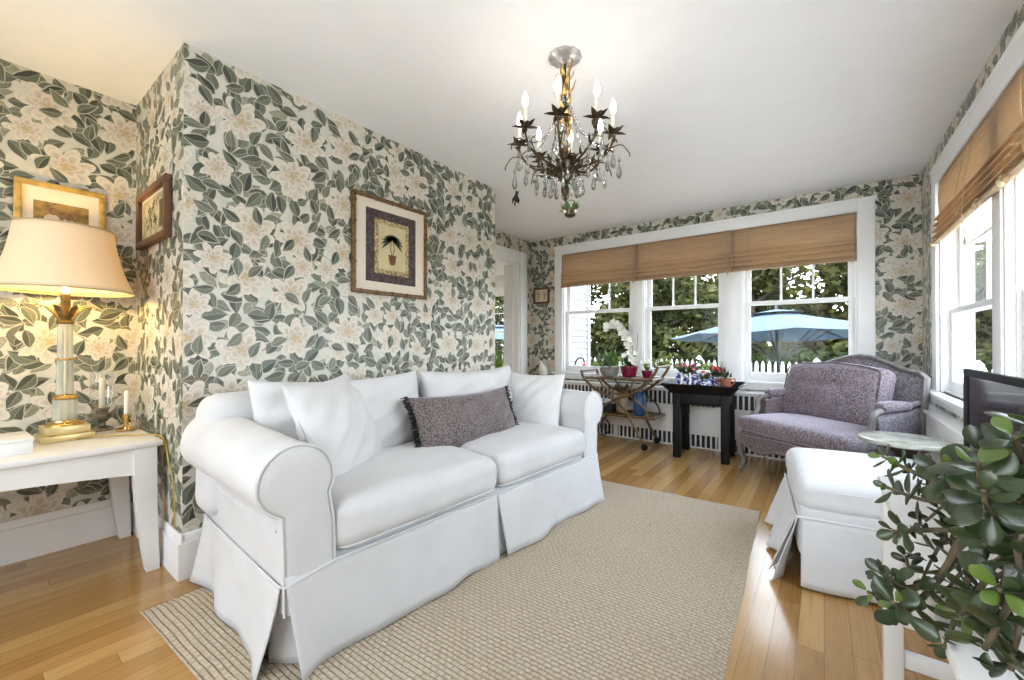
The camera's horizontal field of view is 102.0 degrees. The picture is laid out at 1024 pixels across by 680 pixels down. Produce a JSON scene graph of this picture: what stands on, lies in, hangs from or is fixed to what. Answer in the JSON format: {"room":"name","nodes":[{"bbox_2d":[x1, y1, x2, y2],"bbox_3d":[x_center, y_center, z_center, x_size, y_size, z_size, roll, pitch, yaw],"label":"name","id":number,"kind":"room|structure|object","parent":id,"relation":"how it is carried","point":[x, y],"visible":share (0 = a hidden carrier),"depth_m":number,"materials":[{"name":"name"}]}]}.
{"room":"living room","nodes":[
{"label":"living room","id":0,"kind":"room"},
{"bbox_2d":[0,59,530,522],"bbox_3d":[-1.743,-0.134,3.160,0.240,2.440,6.364,0,0,37],"label":"wall","id":1,"kind":"structure","parent":0,"point":[53,130],"depth_m":2.17,"materials":[{"name":"paper"}]},
{"bbox_2d":[13,176,105,228],"bbox_3d":[-2.336,-0.604,2.152,0.022,0.400,0.325,0,0,37],"label":"framed photograph","id":2,"kind":"object","parent":1,"relation":"attached to","point":[32,198],"visible":0.6,"depth_m":2.14,"materials":[{"name":"brown wood"}]},
{"bbox_2d":[0,495,201,581],"bbox_3d":[-1.697,0.979,2.299,0.861,0.205,5.050,0,0,37],"label":"baseboard","id":3,"kind":"structure","parent":1,"relation":"attached to","point":[21,539],"depth_m":2.07,"materials":[{"name":"white wood"}]},
{"bbox_2d":[495,244,526,373],"bbox_3d":[-0.265,-0.034,5.130,0.284,2.260,1.190,0,0,37],"label":"door frame","id":4,"kind":"structure","parent":1,"relation":"in","point":[515,290],"depth_m":5.45,"materials":[{"name":"white wood"}]},
{"bbox_2d":[135,43,494,533],"bbox_3d":[-1.160,-0.135,3.035,0.843,2.440,2.243,0,0,37],"label":"wall","id":5,"kind":"structure","parent":0,"point":[251,281],"depth_m":2.23,"materials":[{"name":"paper"}]},
{"bbox_2d":[135,173,171,250],"bbox_3d":[-1.845,-0.646,2.130,0.540,0.295,0.030,0,0,37],"label":"framed sketch","id":6,"kind":"object","parent":5,"relation":"attached to","point":[153,204],"visible":1,"depth_m":2.11,"materials":[{"name":"brown wood"}]},
{"bbox_2d":[351,188,427,299],"bbox_3d":[-0.803,-0.619,2.787,0.026,0.641,0.606,0,0,37],"label":"print","id":7,"kind":"object","parent":5,"relation":"attached to","point":[389,238],"visible":1,"depth_m":2.76,"materials":[{"name":"beige paper"}]},
{"bbox_2d":[0,434,949,679],"bbox_3d":[-1.113,1.120,3.892,7.942,0.060,8.500,0,0,37],"label":"floor","id":8,"kind":"structure","parent":0,"point":[72,613],"depth_m":1.66,"materials":[{"name":"brown wood"}]},
{"bbox_2d":[0,425,162,571],"bbox_3d":[-2.445,0.771,1.445,0.640,0.612,1.785,0,0,37],"label":"console table","id":9,"kind":"object","parent":8,"relation":"on","point":[116,458],"visible":0.95,"depth_m":1.89,"materials":[{"name":"white paint"}]},
{"bbox_2d":[0,431,33,457],"bbox_3d":[-2.129,0.433,1.717,0.226,0.066,0.176,0,0,35],"label":"box","id":10,"kind":"object","parent":9,"relation":"on","point":[21,442],"visible":1,"depth_m":1.70,"materials":[{"name":"white paint"}]},
{"bbox_2d":[0,217,175,528],"bbox_3d":[-2.011,0.163,1.921,0.766,1.409,0.520,0,0,33],"label":"table lamp","id":11,"kind":"object","parent":9,"relation":"on","point":[64,259],"visible":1,"depth_m":1.90,"materials":[{"name":"beige fabric"}]},
{"bbox_2d":[91,376,114,431],"bbox_3d":[-2.153,0.314,2.178,0.096,0.310,0.096,0,0,37],"label":"candlestick","id":12,"kind":"object","parent":9,"relation":"on","point":[102,415],"visible":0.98,"depth_m":2.17,"materials":[{"name":"grey metal"}]},
{"bbox_2d":[99,376,105,407],"bbox_3d":[-2.153,0.268,2.178,0.025,0.170,0.025,0,0,37],"label":"candle","id":13,"kind":"object","parent":12,"relation":"on","point":[102,380],"depth_m":2.17,"materials":[{"name":"white wax"}]},
{"bbox_2d":[115,388,137,431],"bbox_3d":[-2.015,0.359,2.161,0.088,0.220,0.112,0,0,-21],"label":"chamberstick","id":14,"kind":"object","parent":9,"relation":"on","point":[126,416],"visible":1,"depth_m":2.16,"materials":[{"name":"gold metal"}]},
{"bbox_2d":[124,388,128,413],"bbox_3d":[-2.019,0.316,2.173,0.021,0.135,0.021,0,0,37],"label":"candle","id":15,"kind":"object","parent":14,"relation":"on","point":[126,393],"depth_m":2.17,"materials":[{"name":"white wax"}]},
{"bbox_2d":[140,480,759,679],"bbox_3d":[0.049,1.072,2.138,1.966,0.015,2.540,0,0,34],"label":"area rug","id":16,"kind":"object","parent":8,"relation":"on","point":[639,583],"visible":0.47,"depth_m":1.63,"materials":[{"name":"carpet"}]},
{"bbox_2d":[180,365,604,679],"bbox_3d":[-0.393,0.625,2.340,0.988,0.897,2.179,0,0,41],"label":"sofa","id":17,"kind":"object","parent":16,"relation":"on","point":[297,556],"visible":0.84,"depth_m":1.66,"materials":[{"name":"white fabric"}]},
{"bbox_2d":[280,372,380,475],"bbox_3d":[-0.786,0.398,1.903,0.274,0.471,0.526,0,0,5],"label":"throw pillow","id":18,"kind":"object","parent":17,"relation":"on","point":[332,415],"visible":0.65,"depth_m":1.76,"materials":[{"name":"white fabric"}]},
{"bbox_2d":[247,371,418,446],"bbox_3d":[-0.828,0.395,2.107,0.276,0.440,0.885,0,0,41],"label":"cushion","id":19,"kind":"object","parent":17,"relation":"on","point":[267,406],"depth_m":2.11,"materials":[{"name":"white fabric"}]},
{"bbox_2d":[329,441,496,545],"bbox_3d":[-0.593,0.645,1.962,0.740,0.212,0.856,0,0,41],"label":"seat cushion","id":20,"kind":"object","parent":17,"relation":"on","point":[402,488],"depth_m":1.70,"materials":[{"name":"white fabric"}]},
{"bbox_2d":[400,385,519,447],"bbox_3d":[-0.252,0.459,2.433,0.233,0.329,0.840,0,0,43],"label":"lumbar pillow","id":21,"kind":"object","parent":17,"relation":"on","point":[454,420],"visible":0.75,"depth_m":2.28,"materials":[{"name":"purple fabric"}]},
{"bbox_2d":[418,365,512,402],"bbox_3d":[-0.256,0.399,2.772,0.270,0.440,0.830,0,0,41],"label":"cushion","id":22,"kind":"object","parent":17,"relation":"on","point":[430,383],"depth_m":2.61,"materials":[{"name":"white fabric"}]},
{"bbox_2d":[460,421,584,484],"bbox_3d":[-0.050,0.647,2.602,0.742,0.213,0.858,0,0,41],"label":"seat cushion","id":23,"kind":"object","parent":17,"relation":"on","point":[525,453],"depth_m":2.33,"materials":[{"name":"white fabric"}]},
{"bbox_2d":[511,371,564,425],"bbox_3d":[0.142,0.430,2.903,0.452,0.414,0.205,0,0,29],"label":"throw pillow","id":24,"kind":"object","parent":17,"relation":"on","point":[536,398],"visible":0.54,"depth_m":2.82,"materials":[{"name":"white fabric"}]},
{"bbox_2d":[580,365,669,450],"bbox_3d":[1.185,0.671,4.445,0.888,0.843,0.456,0,0,37],"label":"cart","id":25,"kind":"object","parent":8,"relation":"on","point":[629,414],"visible":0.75,"depth_m":4.34,"materials":[{"name":"brown wood"}]},
{"bbox_2d":[596,350,621,375],"bbox_3d":[1.065,0.231,4.509,0.274,0.299,0.260,0,0,37],"label":"potted plant","id":26,"kind":"object","parent":25,"relation":"on","point":[611,360],"visible":0.99,"depth_m":4.44,"materials":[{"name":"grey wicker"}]},
{"bbox_2d":[600,366,618,375],"bbox_3d":[1.062,0.331,4.514,0.210,0.100,0.210,0,0,37],"label":"basket","id":27,"kind":"object","parent":26,"relation":"on","point":[605,370],"depth_m":4.44,"materials":[{"name":"grey wicker"}]},
{"bbox_2d":[602,402,615,411],"bbox_3d":[1.017,0.713,4.527,0.246,0.092,0.186,0,0,37],"label":"storage box","id":28,"kind":"object","parent":25,"relation":"on","point":[611,407],"visible":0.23,"depth_m":4.41,"materials":[{"name":"metal"}]},
{"bbox_2d":[603,318,638,376],"bbox_3d":[1.145,0.070,4.383,0.366,0.620,0.210,0,0,15],"label":"potted orchid","id":29,"kind":"object","parent":25,"relation":"on","point":[629,370],"visible":1,"depth_m":4.32,"materials":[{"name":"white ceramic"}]},
{"bbox_2d":[614,382,629,412],"bbox_3d":[1.160,0.594,4.376,0.164,0.328,0.135,0,0,37],"label":"bundle","id":30,"kind":"object","parent":25,"relation":"on","point":[623,402],"visible":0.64,"depth_m":4.33,"materials":[{"name":"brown plant"}]},
{"bbox_2d":[616,393,627,412],"bbox_3d":[1.160,0.658,4.377,0.124,0.200,0.124,0,0,37],"label":"vase","id":31,"kind":"object","parent":25,"relation":"on","point":[623,402],"depth_m":4.33,"materials":[{"name":"brown ceramic"}]},
{"bbox_2d":[592,375,657,379],"bbox_3d":[1.186,0.403,4.446,0.740,0.016,0.330,0,0,37],"label":"shelf","id":32,"kind":"object","parent":25,"relation":"attached to","point":[619,377],"depth_m":4.38,"materials":[{"name":"brown wood"}]},
{"bbox_2d":[603,411,660,417],"bbox_3d":[1.208,0.778,4.427,0.715,0.016,0.330,0,0,37],"label":"shelf","id":33,"kind":"object","parent":25,"relation":"attached to","point":[650,414],"depth_m":4.31,"materials":[{"name":"brown wood"}]},
{"bbox_2d":[633,388,646,414],"bbox_3d":[1.317,0.622,4.246,0.150,0.272,0.112,0,0,37],"label":"jug","id":34,"kind":"object","parent":25,"relation":"on","point":[637,409],"visible":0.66,"depth_m":4.21,"materials":[{"name":"blue ceramic"}]},
{"bbox_2d":[640,359,652,377],"bbox_3d":[1.373,0.281,4.244,0.127,0.198,0.110,0,0,37],"label":"potted flowers","id":35,"kind":"object","parent":25,"relation":"on","point":[646,373],"visible":0.98,"depth_m":4.22,"materials":[{"name":"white plant"}]},
{"bbox_2d":[563,380,785,460],"bbox_3d":[1.644,0.793,4.488,3.300,0.600,0.165,0,0,37],"label":"radiator cover","id":36,"kind":"object","parent":8,"relation":"on","point":[705,421],"visible":0.3,"depth_m":4.40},
{"bbox_2d":[538,361,547,374],"bbox_3d":[0.417,0.377,5.427,0.138,0.242,0.119,0,0,-17],"label":"bird figurine","id":37,"kind":"object","parent":36,"relation":"on","point":[543,370],"visible":0.73,"depth_m":5.38,"materials":[{"name":"white ceramic"}]},
{"bbox_2d":[661,379,745,464],"bbox_3d":[1.820,0.738,3.931,0.704,0.704,0.585,0,0,35],"label":"tray table","id":38,"kind":"object","parent":8,"relation":"on","point":[684,395],"visible":0.99,"depth_m":3.82,"materials":[{"name":"black paint"}]},
{"bbox_2d":[675,363,699,384],"bbox_3d":[1.677,0.359,3.958,0.210,0.295,0.210,0,0,35],"label":"planter","id":39,"kind":"object","parent":38,"relation":"on","point":[689,377],"visible":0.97,"depth_m":3.93,"materials":[{"name":"blue ceramic"}]},
{"bbox_2d":[661,379,745,396],"bbox_3d":[1.820,0.438,3.933,0.705,0.104,0.607,0,0,37],"label":"tray","id":40,"kind":"object","parent":38,"relation":"on","point":[685,390],"depth_m":3.75,"materials":[{"name":"black paint"}]},
{"bbox_2d":[698,371,711,385],"bbox_3d":[1.788,0.377,3.845,0.124,0.199,0.124,0,0,37],"label":"planter","id":41,"kind":"object","parent":38,"relation":"on","point":[705,379],"visible":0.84,"depth_m":3.82,"materials":[{"name":"blue ceramic"}]},
{"bbox_2d":[698,379,711,385],"bbox_3d":[1.788,0.416,3.845,0.124,0.122,0.124,0,0,37],"label":"bowl","id":42,"kind":"object","parent":41,"relation":"on","point":[707,382],"depth_m":3.80,"materials":[{"name":"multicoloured ceramic"}]},
{"bbox_2d":[709,365,725,385],"bbox_3d":[1.912,0.350,3.851,0.139,0.252,0.126,0,0,34],"label":"planter","id":43,"kind":"object","parent":38,"relation":"on","point":[715,370],"visible":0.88,"depth_m":3.83,"materials":[{"name":"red plant"}]},
{"bbox_2d":[716,362,735,386],"bbox_3d":[1.912,0.329,3.712,0.129,0.293,0.108,0,0,-1],"label":"terracotta pot","id":44,"kind":"object","parent":38,"relation":"on","point":[725,381],"visible":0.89,"depth_m":3.69,"materials":[{"name":"ceramic"}]},
{"bbox_2d":[735,354,930,470],"bbox_3d":[2.385,0.598,3.175,0.837,0.992,0.965,0,0,-16],"label":"settee","id":45,"kind":"object","parent":8,"relation":"on","point":[822,405],"visible":0.83,"depth_m":3.05,"materials":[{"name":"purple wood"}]},
{"bbox_2d":[738,413,877,451],"bbox_3d":[2.287,0.670,3.147,0.634,0.156,0.911,0,0,-16],"label":"seat cushion","id":46,"kind":"object","parent":45,"relation":"on","point":[801,430],"depth_m":2.99,"materials":[{"name":"purple fabric"}]},
{"bbox_2d":[783,363,895,425],"bbox_3d":[2.547,0.413,3.284,0.299,0.484,0.759,0,0,-16],"label":"cushion","id":47,"kind":"object","parent":45,"relation":"on","point":[841,392],"depth_m":3.14,"materials":[{"name":"purple fabric"}]},
{"bbox_2d":[765,447,924,603],"bbox_3d":[1.663,0.836,2.000,0.752,0.497,0.760,0,0,30],"label":"ottoman","id":48,"kind":"object","parent":8,"relation":"on","point":[827,498],"visible":0.59,"depth_m":1.80,"materials":[{"name":"white fabric"}]},
{"bbox_2d":[786,447,924,519],"bbox_3d":[1.701,0.679,1.989,0.615,0.184,0.694,0,0,30],"label":"seat cushion","id":49,"kind":"object","parent":48,"relation":"on","point":[823,484],"depth_m":1.83,"materials":[{"name":"white fabric"}]},
{"bbox_2d":[857,431,954,458],"bbox_3d":[2.133,0.805,2.253,0.400,0.552,0.400,0,0,37],"label":"pedestal table","id":50,"kind":"object","parent":8,"relation":"on","point":[911,444],"visible":0.45,"depth_m":2.20,"materials":[{"name":"grey stone"}]},
{"bbox_2d":[923,405,963,463],"bbox_3d":[2.295,0.770,2.075,0.105,0.620,2.440,0,0,37],"label":"radiator cover","id":51,"kind":"object","parent":8,"relation":"on","point":[940,424],"visible":0.13,"depth_m":2.47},
{"bbox_2d":[878,476,1023,679],"bbox_3d":[1.013,0.747,0.720,0.478,0.652,1.113,0,0,37],"label":"side table","id":52,"kind":"object","parent":8,"relation":"on","point":[895,658],"visible":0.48,"depth_m":1.08,"materials":[{"name":"white paint"}]},
{"bbox_2d":[852,412,1023,679],"bbox_3d":[0.773,0.263,0.537,0.561,0.378,0.340,0,0,9],"label":"jade plant","id":53,"kind":"object","parent":52,"relation":"on","point":[982,493],"visible":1,"depth_m":0.49,"materials":[{"name":"green plant"}]},
{"bbox_2d":[963,368,1023,454],"bbox_3d":[1.119,0.250,0.916,0.170,0.345,0.630,0,0,37],"label":"television","id":54,"kind":"object","parent":52,"relation":"on","point":[983,391],"visible":0.35,"depth_m":1.02,"materials":[{"name":"grey plastic"}]},
{"bbox_3d":[-0.204,0.853,6.424,0.300,0.499,0.300,0,0,37],"label":"stool","id":55,"kind":"object","parent":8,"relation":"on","visible":0},
{"bbox_2d":[495,347,503,367],"bbox_3d":[-0.195,0.338,6.444,0.275,0.530,0.230,0,0,-15],"label":"spider plant","id":56,"kind":"object","parent":55,"relation":"on","point":[499,361],"visible":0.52,"depth_m":6.38,"materials":[{"name":"green plant"}]},
{"bbox_2d":[495,275,503,292],"bbox_3d":[-2.709,-0.123,5.189,3.840,2.440,8.450,0,0,37],"label":"wall","id":57,"kind":"structure","parent":0,"point":[499,280],"depth_m":8.45,"materials":[{"name":"white paint"}]},
{"bbox_2d":[495,287,503,332],"bbox_3d":[-0.455,-0.211,8.686,2.274,1.755,0.210,0,0,37],"label":"window","id":58,"kind":"structure","parent":57,"relation":"in","point":[500,290],"depth_m":8.48,"materials":[{"name":"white glass"}]},
{"bbox_2d":[0,0,1021,275],"bbox_3d":[-1.073,-1.390,3.875,8.042,0.080,8.700,0,0,37],"label":"ceiling","id":59,"kind":"structure","parent":0,"point":[720,104],"depth_m":2.10,"materials":[{"name":"paint"}]},
{"bbox_2d":[505,45,629,201],"bbox_3d":[0.254,-1.013,1.986,0.560,0.695,0.560,0,0,37],"label":"chandelier","id":60,"kind":"object","parent":59,"relation":"hanging from","point":[562,58],"visible":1,"depth_m":1.95,"materials":[{"name":"brown metal"}]},
{"bbox_2d":[512,168,519,205],"bbox_3d":[0.030,-0.759,1.998,0.039,0.232,0.054,0,0,37],"label":"bird ornament","id":61,"kind":"object","parent":60,"relation":"hanging from","point":[515,198],"visible":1,"depth_m":1.98,"materials":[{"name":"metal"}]},
{"bbox_2d":[560,194,579,217],"bbox_3d":[0.272,-0.647,1.979,0.094,0.114,0.106,0,0,-12],"label":"hanging flower basket","id":62,"kind":"object","parent":60,"relation":"hanging from","point":[569,210],"visible":1,"depth_m":1.96,"materials":[{"name":"brown metal"}]},
{"bbox_2d":[570,285,589,365],"bbox_3d":[0.795,-0.191,6.645,0.060,3.990,1.935,0,0,37],"label":"wall","id":63,"kind":"structure","parent":0,"point":[579,323],"depth_m":7.13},
{"bbox_2d":[531,174,922,391],"bbox_3d":[1.803,-0.127,4.578,4.212,2.440,0.160,0,0,37],"label":"wall","id":64,"kind":"structure","parent":0,"point":[898,202],"depth_m":3.50,"materials":[{"name":"paper"}]},
{"bbox_2d":[533,287,549,303],"bbox_3d":[0.391,-0.602,5.525,0.250,0.215,0.022,0,0,37],"label":"framed piece","id":65,"kind":"object","parent":64,"relation":"attached to","point":[540,295],"visible":1,"depth_m":5.52,"materials":[{"name":"brown wood"}]},
{"bbox_2d":[552,195,876,389],"bbox_3d":[1.862,-0.374,4.514,3.185,1.704,0.255,0,0,37],"label":"window","id":66,"kind":"structure","parent":64,"relation":"in","point":[734,305],"depth_m":4.15,"materials":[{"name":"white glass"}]},
{"bbox_2d":[560,244,636,287],"bbox_3d":[1.022,-0.876,5.005,0.971,0.446,0.082,0,0,37],"label":"blind","id":67,"kind":"object","parent":66,"relation":"attached to","point":[616,264],"visible":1,"depth_m":4.98,"materials":[{"name":"brown wood"}]},
{"bbox_2d":[636,230,731,280],"bbox_3d":[1.801,-0.879,4.420,0.964,0.446,0.082,0,0,37],"label":"blind","id":68,"kind":"object","parent":66,"relation":"attached to","point":[705,254],"visible":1,"depth_m":4.39,"materials":[{"name":"brown wood"}]},
{"bbox_2d":[732,212,856,271],"bbox_3d":[2.573,-0.892,3.841,0.951,0.426,0.082,0,0,37],"label":"blind","id":69,"kind":"object","parent":66,"relation":"attached to","point":[829,239],"visible":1,"depth_m":3.81,"materials":[{"name":"brown wood"}]},
{"bbox_2d":[922,0,1023,420],"bbox_3d":[1.467,-0.147,0.753,0.160,2.440,6.364,0,0,37],"label":"wall","id":70,"kind":"structure","parent":0,"point":[1017,19],"depth_m":3.08,"materials":[{"name":"paper"}]},
{"bbox_2d":[929,21,1023,417],"bbox_3d":[2.034,-0.395,1.539,0.255,1.644,3.460,0,0,37],"label":"window","id":71,"kind":"structure","parent":70,"relation":"in","point":[954,306],"depth_m":2.32,"materials":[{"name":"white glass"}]},
{"bbox_2d":[929,66,1022,246],"bbox_3d":[2.427,-0.786,2.215,0.083,0.576,1.450,0,0,37],"label":"blind","id":72,"kind":"object","parent":71,"relation":"attached to","point":[979,171],"visible":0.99,"depth_m":2.00,"materials":[{"name":"brown fabric"}]},
{"bbox_2d":[1006,64,1023,174],"bbox_3d":[1.504,-0.843,0.983,0.082,0.476,1.610,0,0,37],"label":"blind","id":73,"kind":"object","parent":71,"relation":"attached to","point":[1018,159],"visible":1,"depth_m":1.60,"materials":[{"name":"brown wood"}]},
{"label":"outside","id":74,"kind":"structure","parent":0,"visible":0},
{"bbox_3d":[12.000,1.797,15.991,70.000,0.134,80.000,0,0,37],"label":"lawn","id":75,"kind":"structure","parent":74,"visible":0},
{"bbox_2d":[495,322,503,352],"bbox_3d":[-0.380,0.621,11.657,2.876,2.300,2.876,0,0,-14],"label":"patio umbrella","id":76,"kind":"object","parent":75,"relation":"on","point":[498,336],"visible":0.26,"depth_m":11.29,"materials":[{"name":"fabric"}]},
{"bbox_2d":[495,295,592,351],"bbox_3d":[1.409,-1.459,22.479,6.743,7.514,6.138,0,0,37],"label":"tree","id":77,"kind":"object","parent":75,"relation":"on","point":[499,306],"visible":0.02,"depth_m":21.73,"materials":[{"name":"green plant"}]},
{"bbox_2d":[495,285,597,352],"bbox_3d":[0.839,-1.116,17.410,5.544,7.218,4.638,0,0,37],"label":"tree","id":78,"kind":"object","parent":75,"relation":"on","point":[499,299],"visible":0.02,"depth_m":17.08,"materials":[{"name":"green plant"}]},
{"bbox_2d":[574,357,585,365],"bbox_3d":[1.040,1.009,6.240,0.237,1.527,0.131,0,0,37],"label":"bird feeder","id":79,"kind":"object","parent":75,"relation":"on","point":[583,364],"visible":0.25,"depth_m":6.23,"materials":[{"name":"metal"}]},
{"bbox_2d":[590,358,618,366],"bbox_3d":[2.167,1.117,10.723,1.620,1.428,1.504,0,0,37],"label":"shrub","id":80,"kind":"object","parent":75,"relation":"on","point":[592,362],"visible":0.06,"depth_m":10.65,"materials":[{"name":"green plant"}]},
{"bbox_2d":[590,277,685,355],"bbox_3d":[5.565,-1.865,18.892,5.447,7.570,5.970,0,0,37],"label":"tree","id":81,"kind":"object","parent":75,"relation":"on","point":[603,290],"visible":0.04,"depth_m":18.14,"materials":[{"name":"green plant"}]},
{"bbox_2d":[616,355,670,368],"bbox_3d":[3.049,1.054,9.923,1.813,1.545,1.643,0,0,37],"label":"shrub","id":82,"kind":"object","parent":75,"relation":"on","point":[654,360],"visible":0.03,"depth_m":9.98,"materials":[{"name":"green plant"}]},
{"bbox_2d":[590,276,712,368],"bbox_3d":[4.929,-1.413,15.263,4.963,7.637,5.411,0,0,-45],"label":"tree","id":83,"kind":"object","parent":75,"relation":"on","point":[662,334],"visible":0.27,"depth_m":14.62,"materials":[{"name":"green plant"}]},
{"bbox_2d":[661,359,712,369],"bbox_3d":[4.032,1.116,9.358,1.688,1.416,1.479,0,0,37],"label":"shrub","id":84,"kind":"object","parent":75,"relation":"on","point":[703,366],"visible":0.08,"depth_m":9.35,"materials":[{"name":"green plant"}]},
{"bbox_2d":[665,263,804,362],"bbox_3d":[9.202,-1.752,18.219,6.549,7.664,6.449,0,0,37],"label":"tree","id":85,"kind":"object","parent":75,"relation":"on","point":[706,282],"visible":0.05,"depth_m":16.81,"materials":[{"name":"green plant"}]},
{"bbox_2d":[674,266,808,371],"bbox_3d":[8.145,-0.591,14.111,4.603,5.916,4.472,0,0,37],"label":"tree","id":86,"kind":"object","parent":75,"relation":"on","point":[767,281],"visible":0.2,"depth_m":13.63,"materials":[{"name":"green plant"}]},
{"bbox_2d":[495,346,991,372],"bbox_3d":[7.390,1.030,12.184,24.107,1.914,2.613,0,0,37],"label":"hedge","id":87,"kind":"object","parent":75,"relation":"on","point":[798,354],"visible":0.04,"depth_m":11.93,"materials":[{"name":"green plant"}]},
{"bbox_2d":[501,355,986,372],"bbox_3d":[4.623,1.093,10.242,14.180,1.460,0.145,0,0,37],"label":"picket fence","id":88,"kind":"object","parent":75,"relation":"on","point":[979,365],"visible":0.12,"depth_m":9.31,"materials":[{"name":"white paint"}]},
{"bbox_2d":[671,305,847,372],"bbox_3d":[4.040,0.602,6.316,2.875,2.311,2.874,0,0,-42],"label":"patio umbrella","id":89,"kind":"object","parent":75,"relation":"on","point":[775,325],"visible":0.71,"depth_m":6.29,"materials":[{"name":"blue fabric"}]},
{"bbox_2d":[757,223,977,362],"bbox_3d":[12.382,-1.952,15.860,7.475,8.159,6.057,0,0,37],"label":"tree","id":90,"kind":"object","parent":75,"relation":"on","point":[824,310],"visible":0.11,"depth_m":15.70,"materials":[{"name":"green plant"}]},
{"bbox_2d":[817,231,991,371],"bbox_3d":[11.501,-0.985,11.828,4.614,6.731,5.275,0,0,37],"label":"tree","id":91,"kind":"object","parent":75,"relation":"on","point":[840,287],"visible":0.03,"depth_m":11.95,"materials":[{"name":"green plant"}]},
{"bbox_2d":[975,241,991,352],"bbox_3d":[17.462,-0.557,15.174,7.326,6.395,5.628,0,0,-14],"label":"tree","id":92,"kind":"object","parent":75,"relation":"on","point":[983,319],"visible":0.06,"depth_m":14.05,"materials":[{"name":"green plant"}]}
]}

